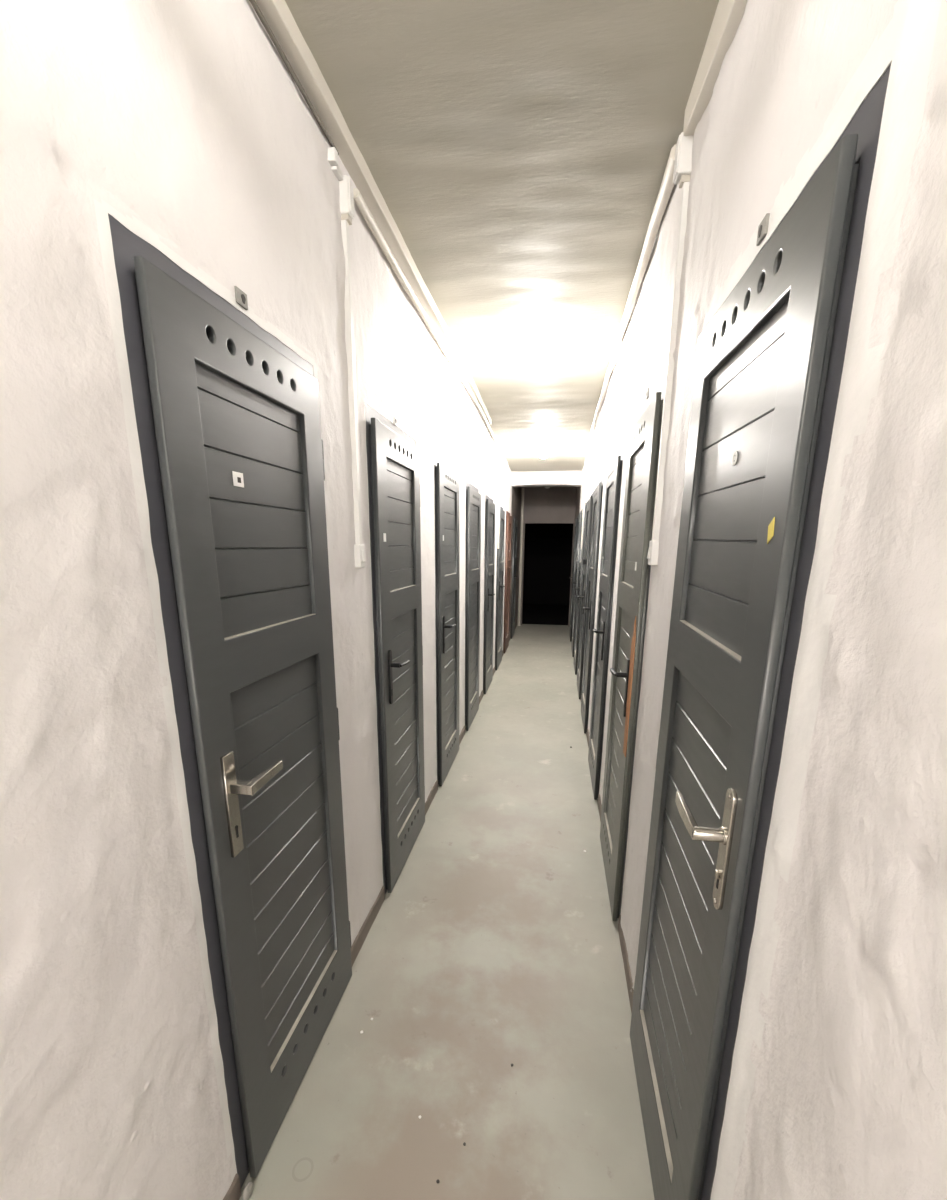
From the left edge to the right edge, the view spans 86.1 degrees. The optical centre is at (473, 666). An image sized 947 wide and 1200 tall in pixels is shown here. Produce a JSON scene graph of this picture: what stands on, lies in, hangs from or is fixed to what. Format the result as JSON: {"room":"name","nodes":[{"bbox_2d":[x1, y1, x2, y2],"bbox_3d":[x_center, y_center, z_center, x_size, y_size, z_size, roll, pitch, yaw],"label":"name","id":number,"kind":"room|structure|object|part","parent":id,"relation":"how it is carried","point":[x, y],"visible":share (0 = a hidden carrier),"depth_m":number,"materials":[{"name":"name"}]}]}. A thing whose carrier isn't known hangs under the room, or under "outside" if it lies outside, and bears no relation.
{"room":"basement storage corridor","nodes":[
{"label":"basement storage corridor","id":0,"kind":"room"},
{"bbox_2d":[0,0,520,1199],"bbox_3d":[-0.292,-0.518,2.952,0.151,2.700,14.220,3,14,9],"label":"wall","id":1,"kind":"structure","parent":0,"point":[182,122],"depth_m":0.84,"materials":[{"name":"white paint"}]},
{"bbox_2d":[108,213,351,1187],"bbox_3d":[-0.498,0.219,1.317,0.158,2.017,0.682,3,14,9],"label":"door","id":2,"kind":"structure","parent":1,"relation":"in","point":[228,421],"depth_m":1.15,"materials":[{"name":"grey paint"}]},
{"bbox_3d":[-0.515,0.296,1.083,0.008,0.231,0.035,3,14,9],"label":"handle","id":3,"kind":"part","parent":2,"relation":"part of","materials":[{"name":"silver metal"}]},
{"bbox_3d":[-0.495,-0.354,1.182,0.014,0.527,0.420,3,14,9],"label":"panel","id":4,"kind":"part","parent":2,"relation":"part of","materials":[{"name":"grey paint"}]},
{"bbox_3d":[-0.478,0.244,1.119,0.057,0.024,0.130,3,14,9],"label":"lever","id":5,"kind":"part","parent":2,"relation":"part of","materials":[{"name":"silver metal"}]},
{"bbox_3d":[-0.484,-0.101,1.240,0.011,0.002,0.410,3,14,9],"label":"sill","id":6,"kind":"part","parent":2,"relation":"part of","materials":[{"name":"grey metal"}]},
{"bbox_3d":[-0.502,0.504,1.385,0.014,1.025,0.420,3,14,9],"label":"panel","id":7,"kind":"part","parent":2,"relation":"part of","materials":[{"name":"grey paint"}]},
{"bbox_3d":[-0.493,0.999,1.501,0.011,0.002,0.410,3,14,9],"label":"sill","id":8,"kind":"part","parent":2,"relation":"part of","materials":[{"name":"grey metal"}]},
{"bbox_2d":[234,286,247,309],"bbox_3d":[-0.498,-0.785,1.081,0.012,0.030,0.040,3,14,9],"label":"number plate","id":9,"kind":"object","parent":1,"relation":"attached to","point":[240,296],"visible":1,"depth_m":1.08,"materials":[{"name":"grey"}]},
{"bbox_2d":[249,0,338,154],"bbox_3d":[-0.647,-1.134,-0.059,0.011,0.013,3.200,3,14,9],"label":"cable","id":10,"kind":"object","parent":1,"relation":"attached to","point":[253,2],"visible":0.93,"depth_m":1.21,"materials":[{"name":"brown plastic"}]},
{"bbox_2d":[328,147,342,179],"bbox_3d":[-0.401,-1.462,1.475,0.026,0.040,0.070,3,14,9],"label":"junction box","id":11,"kind":"object","parent":1,"relation":"attached to","point":[332,152],"visible":1,"depth_m":1.46,"materials":[{"name":"white plastic"}]},
{"bbox_2d":[339,175,353,224],"bbox_3d":[-0.389,-1.414,1.541,0.042,0.112,0.036,3,14,9],"label":"junction box","id":12,"kind":"object","parent":1,"relation":"attached to","point":[345,185],"visible":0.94,"depth_m":1.53,"materials":[{"name":"white plastic"}]},
{"bbox_2d":[341,220,361,543],"bbox_3d":[-0.400,-0.897,1.665,0.023,0.970,0.027,3,14,9],"label":"wall trunking","id":13,"kind":"structure","parent":1,"relation":"attached to","point":[349,330],"depth_m":1.65,"materials":[{"name":"white plastic"}]},
{"bbox_2d":[354,544,365,567],"bbox_3d":[-0.399,-0.390,1.794,0.035,0.080,0.063,3,14,9],"label":"switch box","id":14,"kind":"object","parent":1,"relation":"attached to","point":[359,549],"visible":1,"depth_m":1.77,"materials":[{"name":"white plastic"}]},
{"bbox_2d":[223,650,502,1199],"bbox_3d":[-0.401,0.996,2.256,0.022,0.072,12.140,3,14,9],"label":"baseboard","id":15,"kind":"structure","parent":1,"relation":"attached to","point":[234,1192],"depth_m":2.03,"materials":[{"name":"brown paint"}]},
{"bbox_2d":[255,0,491,424],"bbox_3d":[-0.371,-1.546,1.567,0.054,0.078,6.600,3,14,9],"label":"pipe","id":16,"kind":"object","parent":1,"relation":"attached to","point":[277,14],"visible":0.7,"depth_m":1.51,"materials":[{"name":"white plastic"}]},
{"bbox_2d":[365,403,424,893],"bbox_3d":[-0.330,-0.026,2.344,0.160,2.023,0.682,3,14,9],"label":"door","id":17,"kind":"structure","parent":1,"relation":"in","point":[393,466],"depth_m":2.23,"materials":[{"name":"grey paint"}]},
{"bbox_3d":[-0.347,0.046,2.119,0.008,0.235,0.030,3,14,9],"label":"handle","id":18,"kind":"part","parent":17,"relation":"part of","materials":[{"name":"black plastic"}]},
{"bbox_3d":[-0.327,-0.604,2.217,0.014,0.529,0.406,3,14,9],"label":"panel","id":19,"kind":"part","parent":17,"relation":"part of","materials":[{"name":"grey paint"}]},
{"bbox_3d":[-0.308,-0.016,2.158,0.059,0.019,0.134,3,14,9],"label":"lever","id":20,"kind":"part","parent":17,"relation":"part of","materials":[{"name":"black plastic"}]},
{"bbox_3d":[-0.334,0.257,2.421,0.014,1.029,0.406,3,14,9],"label":"panel","id":21,"kind":"part","parent":17,"relation":"part of","materials":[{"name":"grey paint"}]},
{"bbox_3d":[-0.325,0.754,2.537,0.011,0.002,0.396,3,14,9],"label":"sill","id":22,"kind":"part","parent":17,"relation":"part of","materials":[{"name":"grey metal"}]},
{"bbox_2d":[353,188,500,548],"bbox_3d":[-0.041,-1.447,3.757,0.027,1.138,4.269,3,14,9],"label":"conduit pipe","id":23,"kind":"object","parent":1,"relation":"attached to","point":[358,199],"visible":1,"depth_m":2.25,"materials":[{"name":"white plastic"}]},
{"bbox_2d":[434,454,459,785],"bbox_3d":[-0.165,-0.269,3.358,0.160,2.030,0.682,3,14,9],"label":"door","id":24,"kind":"structure","parent":1,"relation":"in","point":[446,479],"depth_m":3.26,"materials":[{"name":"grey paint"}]},
{"bbox_3d":[-0.182,-0.193,3.133,0.008,0.235,0.030,3,14,9],"label":"handle","id":25,"kind":"part","parent":24,"relation":"part of","materials":[{"name":"black plastic"}]},
{"bbox_3d":[-0.162,-0.849,3.229,0.014,0.531,0.406,3,14,9],"label":"panel","id":26,"kind":"part","parent":24,"relation":"part of","materials":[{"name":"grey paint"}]},
{"bbox_3d":[-0.169,0.015,3.435,0.014,1.034,0.406,3,14,9],"label":"panel","id":27,"kind":"part","parent":24,"relation":"part of","materials":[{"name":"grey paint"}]},
{"bbox_3d":[-0.143,-0.256,3.172,0.059,0.019,0.134,3,14,9],"label":"lever","id":28,"kind":"part","parent":24,"relation":"part of","materials":[{"name":"black plastic"}]},
{"bbox_2d":[465,481,480,730],"bbox_3d":[-0.036,-0.496,4.354,0.097,2.013,0.682,3,14,9],"label":"door","id":29,"kind":"structure","parent":1,"relation":"in","point":[473,497],"depth_m":4.26,"materials":[{"name":"blue paint"}]},
{"bbox_3d":[-0.008,-0.213,4.426,0.014,1.022,0.406,3,14,9],"label":"panel","id":30,"kind":"part","parent":29,"relation":"part of","materials":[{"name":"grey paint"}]},
{"bbox_3d":[-0.001,-1.069,4.223,0.014,0.526,0.406,3,14,9],"label":"panel","id":31,"kind":"part","parent":29,"relation":"part of","materials":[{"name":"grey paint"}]},
{"bbox_2d":[483,494,495,693],"bbox_3d":[0.167,-0.746,5.407,0.160,2.016,0.682,3,14,9],"label":"door","id":32,"kind":"structure","parent":1,"relation":"in","point":[490,507],"depth_m":5.30,"materials":[{"name":"blue paint"}]},
{"bbox_3d":[0.164,-0.463,5.484,0.014,1.024,0.406,3,14,9],"label":"panel","id":33,"kind":"part","parent":32,"relation":"part of","materials":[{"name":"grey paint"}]},
{"bbox_3d":[0.171,-1.321,5.280,0.014,0.527,0.406,3,14,9],"label":"panel","id":34,"kind":"part","parent":32,"relation":"part of","materials":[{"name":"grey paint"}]},
{"bbox_2d":[495,506,504,669],"bbox_3d":[0.334,-0.987,6.434,0.160,2.012,0.682,3,14,9],"label":"door","id":35,"kind":"structure","parent":1,"relation":"in","point":[500,552],"depth_m":6.36,"materials":[{"name":"blue paint"}]},
{"bbox_3d":[0.289,-0.989,6.441,0.070,2.012,0.682,3,14,9],"label":"frame","id":36,"kind":"part","parent":35,"relation":"part of","materials":[{"name":"grey paint"}]},
{"bbox_3d":[0.330,-0.705,6.511,0.014,1.022,0.406,3,14,9],"label":"panel","id":37,"kind":"part","parent":35,"relation":"part of","materials":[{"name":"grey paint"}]},
{"bbox_3d":[0.337,-1.560,6.307,0.014,0.526,0.406,3,14,9],"label":"panel","id":38,"kind":"part","parent":35,"relation":"part of","materials":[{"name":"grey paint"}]},
{"bbox_2d":[503,511,511,653],"bbox_3d":[0.466,-1.222,7.446,0.097,2.005,0.682,3,14,9],"label":"door","id":39,"kind":"structure","parent":1,"relation":"in","point":[508,517],"depth_m":7.34,"materials":[{"name":"brown paint"}]},
{"bbox_3d":[0.452,-1.223,7.448,0.070,2.005,0.682,3,14,9],"label":"frame","id":40,"kind":"part","parent":39,"relation":"part of","materials":[{"name":"brown paint"}]},
{"bbox_3d":[0.494,-0.940,7.518,0.014,1.017,0.406,3,14,9],"label":"panel","id":41,"kind":"part","parent":39,"relation":"part of","materials":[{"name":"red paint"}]},
{"bbox_3d":[0.501,-1.792,7.315,0.014,0.523,0.406,3,14,9],"label":"panel","id":42,"kind":"part","parent":39,"relation":"part of","materials":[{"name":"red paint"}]},
{"bbox_2d":[510,516,517,638],"bbox_3d":[0.688,-1.498,8.614,0.160,2.005,0.682,3,14,9],"label":"door","id":43,"kind":"structure","parent":1,"relation":"in","point":[515,522],"depth_m":8.50,"materials":[{"name":"blue paint"}]},
{"bbox_3d":[0.684,-1.217,8.690,0.014,1.017,0.406,3,14,9],"label":"panel","id":44,"kind":"part","parent":43,"relation":"part of","materials":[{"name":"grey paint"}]},
{"bbox_3d":[0.691,-2.069,8.488,0.014,0.523,0.406,3,14,9],"label":"panel","id":45,"kind":"part","parent":43,"relation":"part of","materials":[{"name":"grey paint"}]},
{"bbox_2d":[518,488,523,625],"bbox_3d":[0.908,-2.049,9.698,0.052,2.580,0.052,3,14,9],"label":"drain pipe","id":46,"kind":"object","parent":1,"relation":"attached to","point":[522,491],"visible":1,"depth_m":9.66,"materials":[{"name":"beige"}]},
{"bbox_2d":[239,624,654,1199],"bbox_3d":[0.270,0.811,3.216,1.520,0.001,14.500,3,14,9],"label":"floor","id":47,"kind":"structure","parent":0,"point":[495,945],"depth_m":1.72,"materials":[{"name":"paint"}]},
{"bbox_2d":[242,1182,252,1199],"bbox_3d":[-0.542,1.262,1.216,0.019,0.033,0.033,3,14,9],"label":"lump","id":48,"kind":"object","parent":47,"relation":"on","point":[248,1189],"visible":1,"depth_m":1.21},
{"bbox_2d":[285,0,718,486],"bbox_3d":[0.292,-1.766,2.604,1.320,0.112,14.500,3,14,9],"label":"ceiling","id":49,"kind":"structure","parent":0,"point":[518,151],"depth_m":1.56,"materials":[{"name":"white paint"}]},
{"bbox_2d":[538,446,549,457],"bbox_3d":[0.809,-2.465,5.840,0.132,0.128,0.132,3,14,9],"label":"ceiling lamp","id":50,"kind":"object","parent":49,"relation":"attached to","point":[543,453],"visible":1,"depth_m":5.80,"materials":[{"name":"white glass"}]},
{"bbox_3d":[0.809,-2.446,5.845,0.120,0.088,0.120,3,14,9],"label":"glass globe","id":51,"kind":"part","parent":50,"relation":"part of","materials":[{"name":"white glass"}]},
{"bbox_2d":[517,487,575,626],"bbox_3d":[1.393,-2.143,9.743,1.080,2.750,0.140,3,14,9],"label":"wall","id":52,"kind":"structure","parent":0,"point":[553,505],"depth_m":9.48,"materials":[{"name":"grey paint"}]},
{"bbox_2d":[512,471,581,486],"bbox_3d":[1.089,-2.842,7.537,1.060,0.315,0.220,3,14,9],"label":"lintel","id":53,"kind":"object","parent":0,"point":[547,478],"visible":0.62,"depth_m":7.45,"materials":[{"name":"white paint"}]},
{"bbox_2d":[522,523,572,624],"bbox_3d":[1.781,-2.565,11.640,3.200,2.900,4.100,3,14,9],"label":"doorway","id":54,"kind":"structure","parent":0,"point":[548,547],"depth_m":13.53,"materials":[{"name":"black paint"}]},
{"bbox_2d":[569,0,946,1199],"bbox_3d":[0.842,-0.468,2.780,0.151,2.700,14.220,3,14,9],"label":"wall","id":55,"kind":"structure","parent":0,"point":[837,1089],"depth_m":0.58,"materials":[{"name":"white paint"}]},
{"bbox_2d":[569,516,577,641],"bbox_3d":[1.662,-1.443,8.396,0.160,2.015,0.682,3,14,9],"label":"door","id":56,"kind":"structure","parent":55,"relation":"in","point":[576,519],"depth_m":8.23,"materials":[{"name":"blue paint"}]},
{"bbox_2d":[571,510,581,656],"bbox_3d":[1.475,-1.176,7.241,0.160,2.025,0.682,3,14,9],"label":"door","id":57,"kind":"structure","parent":55,"relation":"in","point":[580,513],"depth_m":7.10,"materials":[{"name":"blue paint"}]},
{"bbox_2d":[573,502,586,674],"bbox_3d":[1.315,-0.947,6.252,0.160,2.035,0.682,3,14,9],"label":"door","id":58,"kind":"structure","parent":55,"relation":"in","point":[581,554],"depth_m":6.09,"materials":[{"name":"blue paint"}]},
{"bbox_2d":[577,492,593,698],"bbox_3d":[1.153,-0.714,5.253,0.160,2.040,0.682,3,14,9],"label":"door","id":59,"kind":"structure","parent":55,"relation":"in","point":[589,508],"depth_m":5.11,"materials":[{"name":"blue paint"}]},
{"bbox_3d":[1.154,-0.427,5.330,0.014,1.041,0.406,3,14,9],"label":"panel","id":60,"kind":"part","parent":59,"relation":"part of","materials":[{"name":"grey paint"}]},
{"bbox_3d":[1.161,-1.297,5.124,0.014,0.534,0.406,3,14,9],"label":"panel","id":61,"kind":"part","parent":59,"relation":"part of","materials":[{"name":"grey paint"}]},
{"bbox_2d":[581,477,603,732],"bbox_3d":[0.999,-0.492,4.305,0.160,2.043,0.682,3,14,9],"label":"door","id":62,"kind":"structure","parent":55,"relation":"in","point":[598,492],"depth_m":4.16,"materials":[{"name":"blue paint"}]},
{"bbox_3d":[1.000,-0.205,4.382,0.014,1.043,0.406,3,14,9],"label":"panel","id":63,"kind":"part","parent":62,"relation":"part of","materials":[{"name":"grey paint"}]},
{"bbox_3d":[0.941,-0.411,4.088,0.008,0.235,0.030,3,14,9],"label":"handle","id":64,"kind":"part","parent":62,"relation":"part of","materials":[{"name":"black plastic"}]},
{"bbox_3d":[1.007,-1.075,4.175,0.014,0.535,0.406,3,14,9],"label":"panel","id":65,"kind":"part","parent":62,"relation":"part of","materials":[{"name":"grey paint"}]},
{"bbox_3d":[1.043,-0.490,4.298,0.070,2.043,0.682,3,14,9],"label":"frame","id":66,"kind":"part","parent":62,"relation":"part of","materials":[{"name":"grey paint"}]},
{"bbox_2d":[588,447,623,799],"bbox_3d":[0.819,-0.231,3.194,0.160,2.047,0.682,3,14,9],"label":"door","id":67,"kind":"structure","parent":55,"relation":"in","point":[614,473],"depth_m":3.06,"materials":[{"name":"blue paint"}]},
{"bbox_3d":[0.803,0.560,3.393,0.011,0.002,0.396,3,14,9],"label":"sill","id":68,"kind":"part","parent":67,"relation":"part of","materials":[{"name":"grey metal"}]},
{"bbox_3d":[0.741,-0.214,3.026,0.059,0.019,0.134,3,14,9],"label":"lever","id":69,"kind":"part","parent":67,"relation":"part of","materials":[{"name":"black plastic"}]},
{"bbox_3d":[0.820,0.056,3.271,0.014,1.046,0.406,3,14,9],"label":"panel","id":70,"kind":"part","parent":67,"relation":"part of","materials":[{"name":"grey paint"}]},
{"bbox_3d":[0.761,-0.148,2.978,0.008,0.235,0.030,3,14,9],"label":"handle","id":71,"kind":"part","parent":67,"relation":"part of","materials":[{"name":"black plastic"}]},
{"bbox_3d":[0.827,-0.817,3.064,0.014,0.536,0.406,3,14,9],"label":"panel","id":72,"kind":"part","parent":67,"relation":"part of","materials":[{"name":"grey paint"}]},
{"bbox_3d":[0.863,-0.229,3.188,0.070,2.047,0.682,3,14,9],"label":"frame","id":73,"kind":"part","parent":67,"relation":"part of","materials":[{"name":"grey paint"}]},
{"bbox_2d":[587,728,633,1012],"bbox_3d":[0.609,1.041,2.103,0.022,0.072,12.140,3,14,9],"label":"baseboard","id":74,"kind":"structure","parent":55,"relation":"attached to","point":[627,969],"depth_m":1.89,"materials":[{"name":"brown paint"}]},
{"bbox_2d":[581,144,675,548],"bbox_3d":[0.938,-1.465,3.728,0.042,1.204,4.385,3,14,9],"label":"conduit pipe","id":75,"kind":"object","parent":55,"relation":"attached to","point":[667,184],"visible":0.99,"depth_m":2.09,"materials":[{"name":"white plastic"}]},
{"bbox_2d":[600,380,664,920],"bbox_3d":[0.655,-0.005,2.187,0.160,2.070,0.706,3,14,9],"label":"door","id":76,"kind":"structure","parent":55,"relation":"in","point":[644,438],"depth_m":2.04,"materials":[{"name":"blue paint"}]},
{"bbox_3d":[0.643,0.793,2.409,0.011,0.002,0.378,3,14,9],"label":"sill","id":77,"kind":"part","parent":76,"relation":"part of","materials":[{"name":"grey metal"}]},
{"bbox_3d":[0.660,0.281,2.285,0.014,1.062,0.388,3,14,9],"label":"panel","id":78,"kind":"part","parent":76,"relation":"part of","materials":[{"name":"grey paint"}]},
{"bbox_3d":[0.579,0.021,2.032,0.059,0.019,0.134,3,14,9],"label":"lever","id":79,"kind":"part","parent":76,"relation":"part of","materials":[{"name":"black plastic"}]},
{"bbox_3d":[0.600,0.086,1.984,0.008,0.235,0.030,3,14,9],"label":"handle","id":80,"kind":"part","parent":76,"relation":"part of","materials":[{"name":"black plastic"}]},
{"bbox_3d":[0.667,-0.603,2.075,0.014,0.543,0.388,3,14,9],"label":"panel","id":81,"kind":"part","parent":76,"relation":"part of","materials":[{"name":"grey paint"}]},
{"bbox_3d":[0.700,-0.003,2.180,0.070,2.070,0.706,3,14,9],"label":"frame","id":82,"kind":"part","parent":76,"relation":"part of","materials":[{"name":"grey paint"}]},
{"bbox_2d":[647,540,658,564],"bbox_3d":[0.598,-0.378,1.690,0.035,0.080,0.063,3,14,9],"label":"switch box","id":83,"kind":"object","parent":55,"relation":"attached to","point":[653,551],"visible":0.96,"depth_m":1.66,"materials":[{"name":"white plastic"}]},
{"bbox_2d":[652,182,689,539],"bbox_3d":[0.605,-0.897,1.557,0.023,0.995,0.029,3,14,9],"label":"wall trunking","id":84,"kind":"structure","parent":55,"relation":"attached to","point":[685,188],"depth_m":1.54,"materials":[{"name":"white plastic"}]},
{"bbox_2d":[673,132,693,187],"bbox_3d":[0.598,-1.427,1.433,0.050,0.112,0.050,3,14,9],"label":"junction box","id":85,"kind":"object","parent":55,"relation":"attached to","point":[682,163],"visible":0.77,"depth_m":1.41,"materials":[{"name":"white plastic"}]},
{"bbox_2d":[683,0,746,135],"bbox_3d":[0.343,-0.932,-0.130,0.041,0.478,3.280,3,14,9],"label":"cable trunking","id":86,"kind":"object","parent":55,"relation":"attached to","point":[728,16],"visible":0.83,"depth_m":1.17,"materials":[{"name":"white plastic"}]},
{"bbox_2d":[630,64,890,1199],"bbox_3d":[0.478,0.264,1.093,0.158,2.050,0.682,3,14,9],"label":"door","id":87,"kind":"structure","parent":55,"relation":"in","point":[770,359],"depth_m":0.87,"materials":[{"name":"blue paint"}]},
{"bbox_3d":[0.461,1.058,1.285,0.011,0.002,0.422,3,14,9],"label":"sill","id":88,"kind":"part","parent":87,"relation":"part of","materials":[{"name":"grey metal"}]},
{"bbox_3d":[0.478,0.555,1.163,0.014,1.045,0.432,3,14,9],"label":"panel","id":89,"kind":"part","parent":87,"relation":"part of","materials":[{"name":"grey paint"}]},
{"bbox_3d":[0.396,0.265,0.886,0.057,0.034,0.130,3,14,9],"label":"lever","id":90,"kind":"part","parent":87,"relation":"part of","materials":[{"name":"silver metal"}]},
{"bbox_3d":[0.470,-0.059,1.020,0.010,0.008,0.422,3,14,9],"label":"sill","id":91,"kind":"part","parent":87,"relation":"part of","materials":[{"name":"grey metal"}]},
{"bbox_3d":[0.416,0.305,0.840,0.008,0.220,0.033,3,14,9],"label":"handle","id":92,"kind":"part","parent":87,"relation":"part of","materials":[{"name":"silver metal"}]},
{"bbox_3d":[0.485,-0.315,0.957,0.014,0.542,0.432,3,14,9],"label":"panel","id":93,"kind":"part","parent":87,"relation":"part of","materials":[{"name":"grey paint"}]},
{"bbox_2d":[756,213,769,245],"bbox_3d":[0.497,-0.746,0.867,0.012,0.030,0.036,3,14,9],"label":"number plate","id":94,"kind":"object","parent":55,"relation":"attached to","point":[763,227],"visible":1,"depth_m":0.86,"materials":[{"name":"grey"}]}
]}

